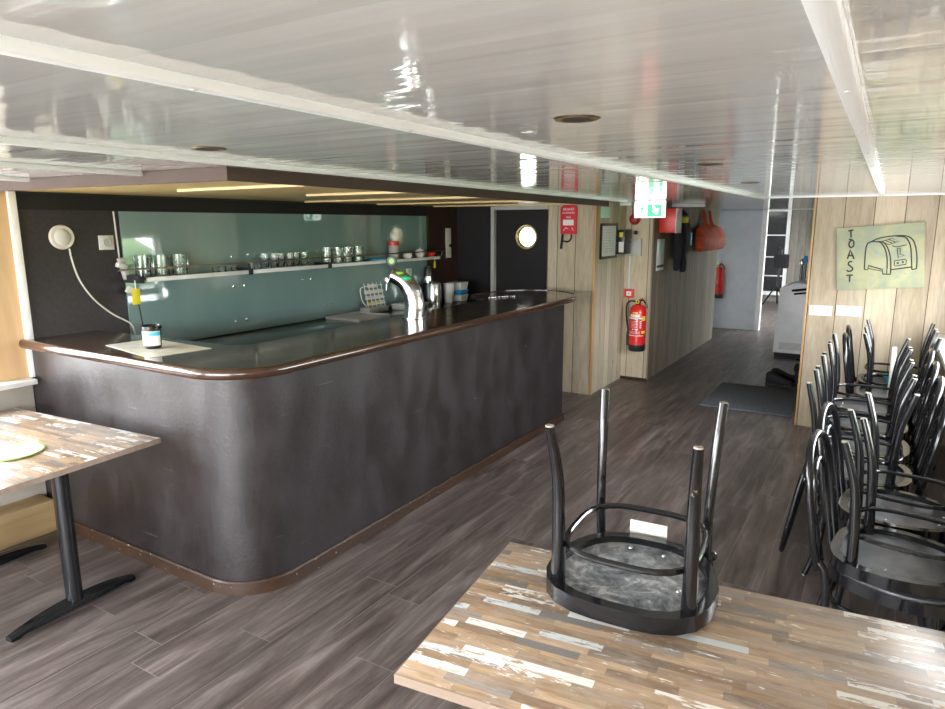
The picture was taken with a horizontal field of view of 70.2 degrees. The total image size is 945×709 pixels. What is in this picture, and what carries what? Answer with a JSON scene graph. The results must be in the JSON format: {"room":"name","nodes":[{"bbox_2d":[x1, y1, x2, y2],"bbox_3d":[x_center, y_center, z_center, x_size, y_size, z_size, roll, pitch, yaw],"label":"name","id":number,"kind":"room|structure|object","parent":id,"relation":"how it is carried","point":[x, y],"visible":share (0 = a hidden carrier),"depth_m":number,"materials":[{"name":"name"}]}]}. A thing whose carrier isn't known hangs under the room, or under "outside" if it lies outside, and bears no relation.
{"room":"ship interior","nodes":[
{"label":"ship interior","id":0,"kind":"room"},
{"bbox_2d":[0,191,455,505],"bbox_3d":[-2.738,0.061,3.747,0.200,1.970,9.800,6,13,31],"label":"wall","id":1,"kind":"structure","parent":0,"point":[59,303],"depth_m":4.01,"materials":[{"name":"paint"}]},
{"bbox_2d":[0,193,29,381],"bbox_3d":[-2.600,-0.361,3.689,0.012,1.030,0.185,6,13,31],"label":"trim","id":2,"kind":"structure","parent":1,"relation":"attached to","point":[13,358],"depth_m":3.74,"materials":[{"name":"brown wood"}]},
{"bbox_2d":[0,377,37,390],"bbox_3d":[-3.708,0.524,1.925,0.100,0.030,4.585,6,13,31],"label":"window sill","id":3,"kind":"structure","parent":1,"relation":"in","point":[17,383],"depth_m":3.75,"materials":[{"name":"white paint"}]},
{"bbox_2d":[5,191,34,376],"bbox_3d":[-2.532,-0.383,3.776,0.035,1.040,0.040,6,13,31],"label":"trim","id":4,"kind":"structure","parent":1,"relation":"attached to","point":[10,195],"depth_m":3.75,"materials":[{"name":"white paint"}]},
{"bbox_2d":[0,494,56,550],"bbox_3d":[-3.687,1.300,2.049,0.160,0.190,4.560,6,13,31],"label":"bench","id":5,"kind":"object","parent":1,"relation":"attached to","point":[26,519],"depth_m":3.80,"materials":[{"name":"brown wood"}]},
{"bbox_2d":[48,225,73,249],"bbox_3d":[-2.402,-0.687,3.934,0.034,0.144,0.144,6,13,31],"label":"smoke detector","id":6,"kind":"object","parent":1,"relation":"attached to","point":[60,236],"visible":1,"depth_m":3.92,"materials":[{"name":"beige plastic"}]},
{"bbox_2d":[69,249,135,334],"bbox_3d":[-2.292,-0.333,4.193,0.028,0.660,0.371,7,13,34],"label":"cable","id":7,"kind":"object","parent":6,"relation":"hanging from","point":[70,254],"visible":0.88,"depth_m":4.12,"materials":[{"name":"beige plastic"}]},
{"bbox_2d":[98,235,114,249],"bbox_3d":[-2.270,-0.694,4.167,0.020,0.088,0.095,6,13,31],"label":"dimmer switch","id":8,"kind":"object","parent":1,"relation":"attached to","point":[106,242],"visible":1,"depth_m":4.16,"materials":[{"name":"white plastic"}]},
{"bbox_2d":[15,193,427,215],"bbox_3d":[-1.503,-1.168,5.356,0.020,0.087,3.934,6,13,31],"label":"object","id":9,"kind":"structure","parent":1,"relation":"attached to","point":[24,201],"depth_m":4.62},
{"bbox_2d":[115,211,426,340],"bbox_3d":[-1.344,-0.727,5.643,0.080,0.884,3.412,6,13,31],"label":"panel","id":10,"kind":"object","parent":1,"relation":"attached to","point":[195,308],"depth_m":5.15,"materials":[{"name":"green glass"}]},
{"bbox_2d":[117,250,445,283],"bbox_3d":[-1.288,-0.766,5.602,0.188,0.096,3.570,6,13,31],"label":"wall shelf","id":11,"kind":"object","parent":10,"relation":"attached to","point":[139,279],"visible":0.92,"depth_m":4.96,"materials":[{"name":"metal"}]},
{"bbox_2d":[131,280,140,304],"bbox_3d":[-2.094,-0.386,4.178,0.007,0.150,0.055,6,13,31],"label":"tag","id":12,"kind":"object","parent":11,"relation":"hanging from","point":[136,299],"visible":1,"depth_m":4.18,"materials":[{"name":"yellow plastic"}]},
{"bbox_2d":[134,255,153,277],"bbox_3d":[-2.105,-0.565,4.320,0.120,0.142,0.093,-8,14,-36],"label":"glass mug","id":13,"kind":"object","parent":11,"relation":"on","point":[140,261],"visible":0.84,"depth_m":4.28,"materials":[{"name":"clear"}]},
{"bbox_2d":[153,255,173,276],"bbox_3d":[-2.024,-0.582,4.407,0.120,0.142,0.093,-4,12,-19],"label":"glass mug","id":14,"kind":"object","parent":11,"relation":"on","point":[159,260],"visible":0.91,"depth_m":4.37,"materials":[{"name":"clear"}]},
{"bbox_2d":[171,254,187,275],"bbox_3d":[-1.963,-0.607,4.535,0.093,0.142,0.120,10,15,42],"label":"glass mug","id":15,"kind":"object","parent":11,"relation":"on","point":[179,259],"visible":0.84,"depth_m":4.49,"materials":[{"name":"clear"}]},
{"bbox_2d":[269,253,278,267],"bbox_3d":[-1.536,-0.726,5.209,0.071,0.115,0.071,6,13,31],"label":"tumbler","id":16,"kind":"object","parent":11,"relation":"on","point":[272,256],"visible":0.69,"depth_m":5.19,"materials":[{"name":"clear glass"}]},
{"bbox_2d":[300,252,308,265],"bbox_3d":[-1.369,-0.778,5.477,0.071,0.115,0.071,6,13,31],"label":"tumbler","id":17,"kind":"object","parent":11,"relation":"on","point":[302,254],"visible":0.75,"depth_m":5.45,"materials":[{"name":"clear glass"}]},
{"bbox_2d":[321,247,335,263],"bbox_3d":[-1.224,-0.837,5.709,0.120,0.142,0.093,-3,11,-12],"label":"glass mug","id":18,"kind":"object","parent":11,"relation":"on","point":[325,251],"visible":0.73,"depth_m":5.67,"materials":[{"name":"white"}]},
{"bbox_2d":[333,247,345,263],"bbox_3d":[-1.148,-0.858,5.815,0.120,0.142,0.093,-5,12,-24],"label":"glass mug","id":19,"kind":"object","parent":11,"relation":"on","point":[339,251],"visible":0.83,"depth_m":5.77,"materials":[{"name":"white"}]},
{"bbox_2d":[343,247,352,262],"bbox_3d":[-1.104,-0.882,5.937,0.093,0.142,0.120,-2,11,-10],"label":"glass mug","id":20,"kind":"object","parent":11,"relation":"on","point":[348,250],"visible":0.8,"depth_m":5.89,"materials":[{"name":"white"}]},
{"bbox_2d":[353,246,365,261],"bbox_3d":[-1.012,-0.900,6.030,0.120,0.142,0.093,-3,11,-13],"label":"glass mug","id":21,"kind":"object","parent":11,"relation":"on","point":[357,250],"visible":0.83,"depth_m":5.99,"materials":[{"name":"white"}]},
{"bbox_2d":[388,241,398,258],"bbox_3d":[-0.761,-1.006,6.487,0.104,0.173,0.104,6,13,31],"label":"jar","id":22,"kind":"object","parent":11,"relation":"on","point":[393,247],"visible":0.8,"depth_m":6.45,"materials":[{"name":"grey plastic"}]},
{"bbox_2d":[0,167,608,205],"bbox_3d":[-0.594,-1.160,4.975,1.964,0.051,4.759,6,13,31],"label":"trim","id":23,"kind":"structure","parent":1,"relation":"attached to","point":[212,174],"depth_m":3.04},
{"bbox_2d":[426,207,457,298],"bbox_3d":[-0.326,-0.637,7.417,0.020,1.930,0.570,6,13,31],"label":"wall panel","id":24,"kind":"object","parent":1,"relation":"attached to","point":[438,219],"depth_m":7.29,"materials":[{"name":"wood"}]},
{"bbox_2d":[445,228,451,257],"bbox_3d":[-0.253,-1.224,7.370,0.037,0.320,0.100,6,13,31],"label":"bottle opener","id":25,"kind":"object","parent":1,"relation":"attached to","point":[447,230],"visible":1,"depth_m":7.37,"materials":[{"name":"beige metal"}]},
{"bbox_2d":[456,206,490,299],"bbox_3d":[0.040,-0.690,7.578,0.470,1.970,0.100,6,13,31],"label":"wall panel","id":26,"kind":"structure","parent":1,"relation":"in","point":[473,223],"depth_m":7.44,"materials":[{"name":"wood"}]},
{"bbox_2d":[491,205,548,291],"bbox_3d":[0.519,-0.632,7.273,0.670,1.970,0.130,6,13,31],"label":"door","id":27,"kind":"structure","parent":26,"relation":"attached to","point":[519,234],"depth_m":7.17,"materials":[{"name":"black metal"}]},
{"bbox_2d":[0,0,944,209],"bbox_3d":[0.800,-1.140,4.533,5.100,0.132,15.200,6,13,31],"label":"ceiling","id":28,"kind":"structure","parent":0,"point":[673,87],"depth_m":1.16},
{"bbox_2d":[0,176,29,181],"bbox_3d":[-3.271,-0.441,1.222,0.030,0.020,4.580,6,13,31],"label":"trim","id":29,"kind":"structure","parent":28,"relation":"attached to","point":[3,178],"depth_m":3.08,"materials":[{"name":"white plastic"}]},
{"bbox_2d":[0,162,142,175],"bbox_3d":[-2.600,-0.373,0.859,0.030,0.020,4.650,7,13,31],"label":"trim","id":30,"kind":"structure","parent":28,"relation":"attached to","point":[2,164],"depth_m":2.54,"materials":[{"name":"white plastic"}]},
{"bbox_2d":[191,146,226,150],"bbox_3d":[-0.770,-0.601,1.962,0.100,0.003,0.100,6,13,31],"label":"recessed light","id":31,"kind":"object","parent":28,"relation":"in","point":[202,148],"visible":1,"depth_m":1.95,"materials":[{"name":"gold metal"}]},
{"bbox_2d":[177,184,311,191],"bbox_3d":[-1.132,-0.825,3.326,1.000,0.013,0.040,6,13,31],"label":"trim","id":32,"kind":"structure","parent":28,"relation":"attached to","point":[279,185],"depth_m":3.32,"materials":[{"name":"brown wood"}]},
{"bbox_2d":[0,136,626,201],"bbox_3d":[-0.767,-0.683,2.434,0.024,0.020,9.310,6,12,28],"label":"trim","id":33,"kind":"structure","parent":28,"relation":"attached to","point":[4,140],"depth_m":2.29,"materials":[{"name":"white plastic"}]},
{"bbox_2d":[306,191,402,196],"bbox_3d":[-0.676,-0.954,3.984,0.820,0.013,0.040,6,13,31],"label":"trim","id":34,"kind":"structure","parent":28,"relation":"attached to","point":[381,192],"depth_m":3.97,"materials":[{"name":"brown wood"}]},
{"bbox_2d":[0,34,764,198],"bbox_3d":[0.102,-0.577,1.871,0.028,0.020,9.230,6,13,31],"label":"ceiling beam","id":35,"kind":"structure","parent":28,"relation":"attached to","point":[9,46],"depth_m":1.10,"materials":[{"name":"white plastic"}]},
{"bbox_2d":[304,197,474,202],"bbox_3d":[-0.616,-1.139,4.937,1.670,0.013,0.040,6,13,31],"label":"trim","id":36,"kind":"structure","parent":28,"relation":"attached to","point":[424,198],"depth_m":4.91,"materials":[{"name":"brown wood"}]},
{"bbox_2d":[377,200,534,204],"bbox_3d":[-0.159,-1.288,5.698,1.640,0.013,0.040,6,13,31],"label":"trim","id":37,"kind":"structure","parent":28,"relation":"attached to","point":[509,200],"depth_m":5.70,"materials":[{"name":"brown wood"}]},
{"bbox_2d":[433,203,573,206],"bbox_3d":[0.293,-1.437,6.462,1.600,0.013,0.040,6,13,31],"label":"trim","id":38,"kind":"structure","parent":28,"relation":"attached to","point":[544,203],"depth_m":6.43,"materials":[{"name":"brown wood"}]},
{"bbox_2d":[553,115,599,122],"bbox_3d":[0.221,-0.499,1.425,0.100,0.003,0.100,6,13,31],"label":"recessed light","id":39,"kind":"object","parent":28,"relation":"in","point":[566,118],"visible":1,"depth_m":1.42,"materials":[{"name":"gold metal"}]},
{"bbox_2d":[634,200,665,217],"bbox_3d":[1.679,-1.377,6.351,0.285,0.162,0.059,5,12,27],"label":"exit sign","id":40,"kind":"object","parent":28,"relation":"attached to","point":[649,208],"visible":0.93,"depth_m":6.33,"materials":[{"name":"white"}]},
{"bbox_2d":[801,0,884,196],"bbox_3d":[0.828,-0.494,1.436,0.030,0.020,9.230,6,13,31],"label":"trim","id":41,"kind":"structure","parent":28,"relation":"attached to","point":[827,18],"depth_m":0.87,"materials":[{"name":"white plastic"}]},
{"bbox_2d":[0,301,944,708],"bbox_3d":[2.110,0.457,7.016,5.100,0.080,20.200,6,13,31],"label":"floor","id":42,"kind":"structure","parent":0,"point":[337,636],"depth_m":3.45,"materials":[{"name":"laminate"}]},
{"bbox_2d":[0,408,160,642],"bbox_3d":[-2.193,0.779,3.238,1.194,0.750,0.739,5,12,27],"label":"dining table","id":43,"kind":"object","parent":42,"relation":"on","point":[71,445],"visible":1,"depth_m":3.07,"materials":[{"name":"laminate"}]},
{"bbox_2d":[0,442,44,460],"bbox_3d":[-2.064,0.436,3.007,0.257,0.010,0.257,6,13,31],"label":"plate","id":44,"kind":"object","parent":43,"relation":"on","point":[11,451],"visible":1,"depth_m":3.03,"materials":[{"name":"ceramic"}]},
{"bbox_2d":[19,290,576,595],"bbox_3d":[-0.706,0.212,5.179,1.825,1.117,4.166,6,13,31],"label":"bar counter","id":45,"kind":"object","parent":42,"relation":"on","point":[273,460],"depth_m":3.57,"materials":[{"name":"laminate"}]},
{"bbox_2d":[106,340,211,357],"bbox_3d":[-1.686,-0.040,3.579,0.543,0.002,0.328,9,14,38],"label":"placemat","id":46,"kind":"object","parent":45,"relation":"on","point":[136,347],"visible":0.71,"depth_m":3.53,"materials":[{"name":"paper"}]},
{"bbox_2d":[141,324,161,348],"bbox_3d":[-1.683,-0.095,3.531,0.100,0.122,0.100,4,12,21],"label":"glass jar","id":47,"kind":"object","parent":46,"relation":"on","point":[151,333],"visible":1,"depth_m":3.50,"materials":[{"name":"white glass"}]},
{"bbox_2d":[31,290,573,368],"bbox_3d":[-0.712,-0.315,5.079,1.800,0.034,4.132,6,13,31],"label":"countertop","id":48,"kind":"structure","parent":45,"relation":"on","point":[274,352],"depth_m":3.83,"materials":[{"name":"laminate"}]},
{"bbox_2d":[383,256,425,318],"bbox_3d":[-0.459,-0.471,4.662,0.287,0.426,0.170,6,13,31],"label":"tap","id":49,"kind":"object","parent":45,"relation":"on","point":[411,291],"visible":1,"depth_m":4.60,"materials":[{"name":"silver metal"}]},
{"bbox_2d":[383,276,389,290],"bbox_3d":[-0.580,-0.498,4.670,0.068,0.117,0.058,6,13,31],"label":"faucet","id":50,"kind":"object","parent":49,"relation":"on","point":[386,280],"depth_m":4.65,"materials":[{"name":"metal"}]},
{"bbox_2d":[193,298,476,344],"bbox_3d":[-1.049,0.178,5.799,0.558,0.950,3.840,6,13,31],"label":"countertop","id":51,"kind":"structure","parent":42,"relation":"on","point":[290,330],"depth_m":5.18,"materials":[{"name":"metal"}]},
{"bbox_2d":[325,311,389,321],"bbox_3d":[-1.000,-0.333,5.883,0.380,0.020,0.420,6,13,31],"label":"drip tray","id":52,"kind":"object","parent":51,"relation":"on","point":[357,316],"visible":1,"depth_m":5.87,"materials":[{"name":"white plastic"}]},
{"bbox_2d":[360,282,388,312],"bbox_3d":[-0.923,-0.528,6.228,0.110,0.271,0.318,6,13,31],"label":"rack","id":53,"kind":"object","parent":51,"relation":"on","point":[377,308],"visible":0.99,"depth_m":6.21,"materials":[{"name":"grey plastic"}]},
{"bbox_2d":[391,302,428,309],"bbox_3d":[-0.604,-0.474,6.517,0.230,0.053,0.310,6,13,31],"label":"storage box","id":54,"kind":"object","parent":51,"relation":"on","point":[397,306],"visible":0.47,"depth_m":6.42,"materials":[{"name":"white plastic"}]},
{"bbox_2d":[423,266,432,301],"bbox_3d":[-0.458,-0.738,7.031,0.124,0.375,0.124,6,13,31],"label":"thermos","id":55,"kind":"object","parent":51,"relation":"on","point":[428,270],"visible":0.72,"depth_m":6.98,"materials":[{"name":"black plastic"}]},
{"bbox_2d":[427,280,441,304],"bbox_3d":[-0.373,-0.640,6.867,0.198,0.245,0.150,-6,13,-29],"label":"electric kettle","id":56,"kind":"object","parent":51,"relation":"on","point":[434,288],"visible":0.98,"depth_m":6.80,"materials":[{"name":"metal"}]},
{"bbox_2d":[443,283,453,302],"bbox_3d":[-0.235,-0.644,7.004,0.141,0.200,0.110,-6,12,-27],"label":"plastic jug","id":57,"kind":"object","parent":51,"relation":"on","point":[448,287],"visible":1,"depth_m":6.96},
{"bbox_2d":[447,281,468,301],"bbox_3d":[-0.153,-0.674,7.152,0.174,0.201,0.151,6,13,31],"label":"plastic tub","id":58,"kind":"object","parent":51,"relation":"on","point":[463,297],"depth_m":7.09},
{"bbox_2d":[394,542,944,708],"bbox_3d":[0.525,1.077,1.660,1.219,0.750,0.710,5,12,24],"label":"dining table","id":59,"kind":"object","parent":42,"relation":"on","point":[505,643],"visible":0.89,"depth_m":1.57,"materials":[{"name":"laminate"}]},
{"bbox_2d":[545,388,728,635],"bbox_3d":[0.475,0.626,1.930,0.463,0.964,0.558,6,12,28],"label":"cafe chair","id":60,"kind":"object","parent":59,"relation":"on","point":[636,582],"visible":0.88,"depth_m":1.81,"materials":[{"name":"paint"}]},
{"bbox_2d":[699,382,796,416],"bbox_3d":[2.859,0.441,6.845,0.810,0.012,1.100,6,13,31],"label":"doormat","id":61,"kind":"object","parent":42,"relation":"on","point":[742,397],"visible":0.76,"depth_m":6.79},
{"bbox_2d":[762,249,789,304],"bbox_3d":[6.641,-1.681,14.606,0.516,1.201,0.452,6,13,31],"label":"music stand","id":62,"kind":"object","parent":42,"relation":"on","point":[781,260],"visible":0.91,"depth_m":14.45,"materials":[{"name":"black metal"}]},
{"bbox_2d":[765,371,791,387],"bbox_3d":[3.352,0.272,7.352,0.096,0.146,0.290,-10,15,-43],"label":"shoe","id":63,"kind":"object","parent":42,"relation":"on","point":[772,378],"visible":1,"depth_m":7.34,"materials":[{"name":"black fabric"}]},
{"bbox_2d":[771,368,795,382],"bbox_3d":[3.505,0.232,7.559,0.290,0.146,0.096,4,12,21],"label":"shoe","id":64,"kind":"object","parent":42,"relation":"on","point":[785,375],"visible":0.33,"depth_m":7.53,"materials":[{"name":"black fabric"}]},
{"bbox_2d":[773,279,806,358],"bbox_3d":[4.470,-0.499,9.117,0.560,0.985,0.846,6,13,31],"label":"freezer","id":65,"kind":"object","parent":42,"relation":"on","point":[787,343],"visible":0.38,"depth_m":8.82,"materials":[{"name":"paint"}]},
{"bbox_2d":[802,395,944,575],"bbox_3d":[1.985,0.638,3.342,0.558,0.964,0.463,7,13,31],"label":"cafe chair","id":66,"kind":"object","parent":42,"relation":"on","point":[932,442],"visible":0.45,"depth_m":3.25,"materials":[{"name":"paint"}]},
{"bbox_2d":[778,369,919,551],"bbox_3d":[1.890,0.598,3.393,0.558,0.964,0.463,7,13,31],"label":"cafe chair","id":67,"kind":"object","parent":66,"relation":"on","point":[891,463],"visible":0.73,"depth_m":3.31,"materials":[{"name":"paint"}]},
{"bbox_2d":[805,429,944,631],"bbox_3d":[1.535,0.798,2.527,0.558,0.964,0.463,9,14,38],"label":"cafe chair","id":68,"kind":"object","parent":42,"relation":"on","point":[932,609],"visible":0.59,"depth_m":2.49,"materials":[{"name":"paint"}]},
{"bbox_2d":[829,417,944,598],"bbox_3d":[1.625,0.780,2.457,0.558,0.964,0.463,9,14,38],"label":"cafe chair","id":69,"kind":"object","parent":68,"relation":"on","point":[903,562],"visible":1,"depth_m":2.44,"materials":[{"name":"paint"}]},
{"bbox_2d":[842,332,911,465],"bbox_3d":[2.958,0.336,4.888,0.558,0.964,0.463,6,13,31],"label":"cafe chair","id":70,"kind":"object","parent":42,"relation":"on","point":[845,339],"visible":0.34,"depth_m":4.82,"materials":[{"name":"paint"}]},
{"bbox_2d":[854,326,942,470],"bbox_3d":[3.053,0.317,4.826,0.558,0.964,0.463,6,13,30],"label":"cafe chair","id":71,"kind":"object","parent":70,"relation":"on","point":[875,392],"visible":0.29,"depth_m":4.78,"materials":[{"name":"paint"}]},
{"bbox_2d":[886,347,896,397],"bbox_3d":[2.880,0.126,4.614,0.028,0.360,0.012,4,12,21],"label":"stick","id":72,"kind":"object","parent":71,"relation":"on","point":[894,349],"visible":0.66,"depth_m":4.60,"materials":[{"name":"plastic"}]},
{"bbox_2d":[818,361,938,509],"bbox_3d":[2.465,0.488,4.112,0.558,0.964,0.463,7,13,31],"label":"cafe chair","id":73,"kind":"object","parent":42,"relation":"on","point":[933,370],"visible":0.32,"depth_m":4.00,"materials":[{"name":"paint"}]},
{"bbox_2d":[804,343,913,487],"bbox_3d":[2.370,0.447,4.164,0.558,0.964,0.463,7,13,31],"label":"cafe chair","id":74,"kind":"object","parent":73,"relation":"on","point":[845,424],"visible":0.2,"depth_m":4.13,"materials":[{"name":"paint"}]},
{"bbox_2d":[846,324,911,457],"bbox_3d":[3.198,0.261,5.274,0.558,0.964,0.463,6,13,31],"label":"cafe chair","id":75,"kind":"object","parent":42,"relation":"on","point":[848,327],"visible":0.23,"depth_m":5.41,"materials":[{"name":"paint"}]},
{"bbox_2d":[856,319,937,389],"bbox_3d":[3.293,0.242,5.211,0.558,0.964,0.463,6,13,31],"label":"cafe chair","id":76,"kind":"object","parent":75,"relation":"on","point":[880,379],"visible":0.32,"depth_m":5.22,"materials":[{"name":"paint"}]},
{"bbox_2d":[816,402,944,626],"bbox_3d":[1.785,0.719,2.929,0.558,0.964,0.463,9,14,39],"label":"cafe chair","id":77,"kind":"object","parent":42,"relation":"on","point":[838,457],"visible":0.3,"depth_m":3.04,"materials":[{"name":"paint"}]},
{"bbox_2d":[837,392,944,541],"bbox_3d":[1.875,0.702,2.858,0.558,0.964,0.463,9,14,39],"label":"cafe chair","id":78,"kind":"object","parent":77,"relation":"on","point":[886,497],"visible":0.77,"depth_m":2.86,"materials":[{"name":"paint"}]},
{"bbox_2d":[818,376,944,515],"bbox_3d":[2.225,0.563,3.727,0.558,0.964,0.463,6,13,31],"label":"cafe chair","id":79,"kind":"object","parent":42,"relation":"on","point":[936,391],"visible":0.34,"depth_m":3.60,"materials":[{"name":"paint"}]},
{"bbox_2d":[795,355,916,516],"bbox_3d":[2.130,0.523,3.779,0.558,0.964,0.463,6,13,31],"label":"cafe chair","id":80,"kind":"object","parent":79,"relation":"on","point":[899,392],"visible":0.3,"depth_m":3.74,"materials":[{"name":"paint"}]},
{"bbox_2d":[907,348,934,425],"bbox_3d":[2.704,0.412,4.498,0.558,0.964,0.463,6,13,31],"label":"cafe chair","id":81,"kind":"object","parent":42,"relation":"on","point":[929,358],"visible":0.23,"depth_m":4.27,"materials":[{"name":"paint"}]},
{"bbox_2d":[828,333,911,414],"bbox_3d":[2.610,0.372,4.549,0.558,0.964,0.463,7,13,31],"label":"cafe chair","id":82,"kind":"object","parent":81,"relation":"on","point":[858,406],"visible":0.38,"depth_m":4.55,"materials":[{"name":"paint"}]},
{"bbox_2d":[547,205,599,394],"bbox_3d":[1.030,-0.578,6.984,0.510,1.970,0.100,6,13,31],"label":"wall","id":83,"kind":"structure","parent":0,"point":[570,267],"depth_m":6.91,"materials":[{"name":"wood"}]},
{"bbox_2d":[560,205,577,248],"bbox_3d":[0.971,-1.302,6.800,0.183,0.467,0.027,6,13,31],"label":"blanket","id":84,"kind":"object","parent":83,"relation":"attached to","point":[568,218],"visible":1,"depth_m":6.78,"materials":[{"name":"plastic"}]},
{"bbox_2d":[589,206,597,394],"bbox_3d":[1.224,-0.545,6.814,0.024,1.970,0.032,6,13,31],"label":"trim","id":85,"kind":"structure","parent":83,"relation":"attached to","point":[595,207],"depth_m":6.80,"materials":[{"name":"orange wood"}]},
{"bbox_2d":[594,202,626,391],"bbox_3d":[1.465,-0.632,7.258,0.060,1.970,0.830,6,13,31],"label":"planks","id":86,"kind":"object","parent":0,"point":[610,274],"visible":0.57,"depth_m":7.25,"materials":[{"name":"wood"}]},
{"bbox_2d":[601,207,610,217],"bbox_3d":[1.363,-1.452,6.868,0.004,0.110,0.270,6,13,31],"label":"sticker","id":87,"kind":"object","parent":86,"relation":"attached to","point":[605,211],"visible":1,"depth_m":6.87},
{"bbox_2d":[599,223,617,258],"bbox_3d":[1.421,-1.183,7.003,0.018,0.360,0.480,6,13,31],"label":"framed notice","id":88,"kind":"object","parent":86,"relation":"attached to","point":[608,231],"visible":1,"depth_m":6.99,"materials":[{"name":"paper"}]},
{"bbox_2d":[617,229,631,253],"bbox_3d":[1.654,-1.222,7.279,0.126,0.260,0.204,6,13,31],"label":"box","id":89,"kind":"object","parent":86,"relation":"attached to","point":[624,235],"visible":1,"depth_m":7.22,"materials":[{"name":"plastic"}]},
{"bbox_2d":[620,203,654,377],"bbox_3d":[1.825,-0.690,7.553,0.360,1.970,0.060,6,13,31],"label":"planks","id":90,"kind":"object","parent":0,"point":[633,364],"visible":0.43,"depth_m":7.49,"materials":[{"name":"wood"}]},
{"bbox_2d":[626,239,641,255],"bbox_3d":[1.781,-1.183,7.417,0.170,0.190,0.048,6,13,31],"label":"junction box","id":91,"kind":"object","parent":90,"relation":"attached to","point":[636,245],"visible":0.73,"depth_m":7.38,"materials":[{"name":"grey plastic"}]},
{"bbox_2d":[625,298,646,351],"bbox_3d":[1.823,-0.337,7.446,0.204,0.592,0.194,-2,11,-11],"label":"fire extinguisher","id":92,"kind":"object","parent":90,"relation":"attached to","point":[636,331],"visible":1,"depth_m":7.38,"materials":[{"name":"red paint"}]},
{"bbox_2d":[647,204,719,379],"bbox_3d":[2.829,-0.951,8.883,0.060,1.970,3.300,6,13,31],"label":"wall","id":93,"kind":"structure","parent":0,"point":[682,303],"depth_m":8.68,"materials":[{"name":"wood"}]},
{"bbox_2d":[656,239,664,270],"bbox_3d":[2.132,-1.132,7.622,0.008,0.350,0.280,6,13,31],"label":"notice","id":94,"kind":"object","parent":93,"relation":"attached to","point":[660,242],"visible":1,"depth_m":7.60,"materials":[{"name":"paper"}]},
{"bbox_2d":[659,208,681,232],"bbox_3d":[2.220,-1.498,7.508,0.204,0.275,0.220,6,13,31],"label":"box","id":95,"kind":"object","parent":93,"relation":"attached to","point":[672,222],"visible":0.91,"depth_m":7.42,"materials":[{"name":"plastic"}]},
{"bbox_2d":[672,207,691,271],"bbox_3d":[2.504,-1.375,8.024,0.180,0.772,0.549,5,12,25],"label":"jacket","id":96,"kind":"object","parent":93,"relation":"hanging from","point":[681,241],"visible":0.75,"depth_m":7.88,"materials":[{"name":"fabric"}]},
{"bbox_2d":[695,210,724,251],"bbox_3d":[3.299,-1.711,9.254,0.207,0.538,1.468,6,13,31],"label":"bag","id":97,"kind":"object","parent":93,"relation":"hanging from","point":[708,237],"visible":1,"depth_m":9.00,"materials":[{"name":"fabric"}]},
{"bbox_2d":[713,209,798,329],"bbox_3d":[5.460,-1.366,10.591,3.400,2.120,0.080,6,13,31],"label":"wall","id":98,"kind":"structure","parent":0,"point":[740,253],"depth_m":11.17,"materials":[{"name":"grey paint"}]},
{"bbox_2d":[714,263,724,297],"bbox_3d":[4.110,-1.245,11.269,0.204,0.592,0.194,-2,11,-11],"label":"fire extinguisher","id":99,"kind":"object","parent":98,"relation":"attached to","point":[719,282],"visible":0.56,"depth_m":11.19,"materials":[{"name":"red paint"}]},
{"bbox_2d":[754,210,768,330],"bbox_3d":[4.743,-1.371,11.031,0.075,1.965,0.130,6,13,31],"label":"trim","id":100,"kind":"structure","parent":98,"relation":"attached to","point":[765,216],"depth_m":10.98,"materials":[{"name":"white paint"}]},
{"bbox_2d":[762,209,813,301],"bbox_3d":[7.190,-2.220,14.971,5.100,2.120,0.100,6,13,31],"label":"wall","id":101,"kind":"structure","parent":0,"point":[801,219],"depth_m":14.85,"materials":[{"name":"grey wood"}]},
{"bbox_2d":[762,210,791,294],"bbox_3d":[6.771,-2.284,15.041,0.540,1.900,0.060,6,13,31],"label":"door","id":102,"kind":"structure","parent":101,"relation":"in","point":[779,223],"depth_m":14.99,"materials":[{"name":"white paint"}]},
{"bbox_2d":[796,195,944,444],"bbox_3d":[3.457,-0.287,5.449,1.340,1.970,0.095,6,13,31],"label":"wall","id":103,"kind":"structure","parent":0,"point":[896,315],"depth_m":5.47,"materials":[{"name":"brown wood"}]},
{"bbox_2d":[794,197,816,424],"bbox_3d":[2.878,-0.353,5.797,0.015,1.970,0.125,6,13,31],"label":"trim","id":104,"kind":"structure","parent":103,"relation":"attached to","point":[815,203],"depth_m":5.74,"materials":[{"name":"orange wood"}]},
{"bbox_2d":[808,305,831,315],"bbox_3d":[2.942,-0.372,5.683,0.175,0.085,0.020,6,13,31],"label":"double socket","id":105,"kind":"object","parent":103,"relation":"attached to","point":[820,310],"visible":1,"depth_m":5.68,"materials":[{"name":"white plastic"}]},
{"bbox_2d":[835,305,861,316],"bbox_3d":[3.120,-0.360,5.574,0.185,0.085,0.020,6,13,31],"label":"double socket","id":106,"kind":"object","parent":103,"relation":"attached to","point":[855,311],"visible":1,"depth_m":5.57,"materials":[{"name":"white plastic"}]},
{"bbox_2d":[765,193,944,198],"bbox_3d":[3.146,-1.271,5.380,1.510,0.010,0.018,6,13,31],"label":"trim","id":107,"kind":"structure","parent":103,"relation":"attached to","point":[941,193],"depth_m":5.41,"materials":[{"name":"white paint"}]},
{"bbox_2d":[837,222,925,289],"bbox_3d":[3.267,-0.781,5.390,0.646,0.555,0.032,6,13,31],"label":"painting","id":108,"kind":"object","parent":103,"relation":"attached to","point":[891,255],"visible":1,"depth_m":5.38,"materials":[{"name":"paper"}]},
{"bbox_3d":[1.391,0.556,1.133,0.200,1.970,9.565,6,13,31],"label":"wall","id":109,"kind":"structure","parent":0,"visible":0},
{"bbox_2d":[935,334,944,368],"bbox_3d":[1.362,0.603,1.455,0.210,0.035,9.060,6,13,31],"label":"window","id":110,"kind":"structure","parent":109,"relation":"in","point":[941,350],"depth_m":4.66,"materials":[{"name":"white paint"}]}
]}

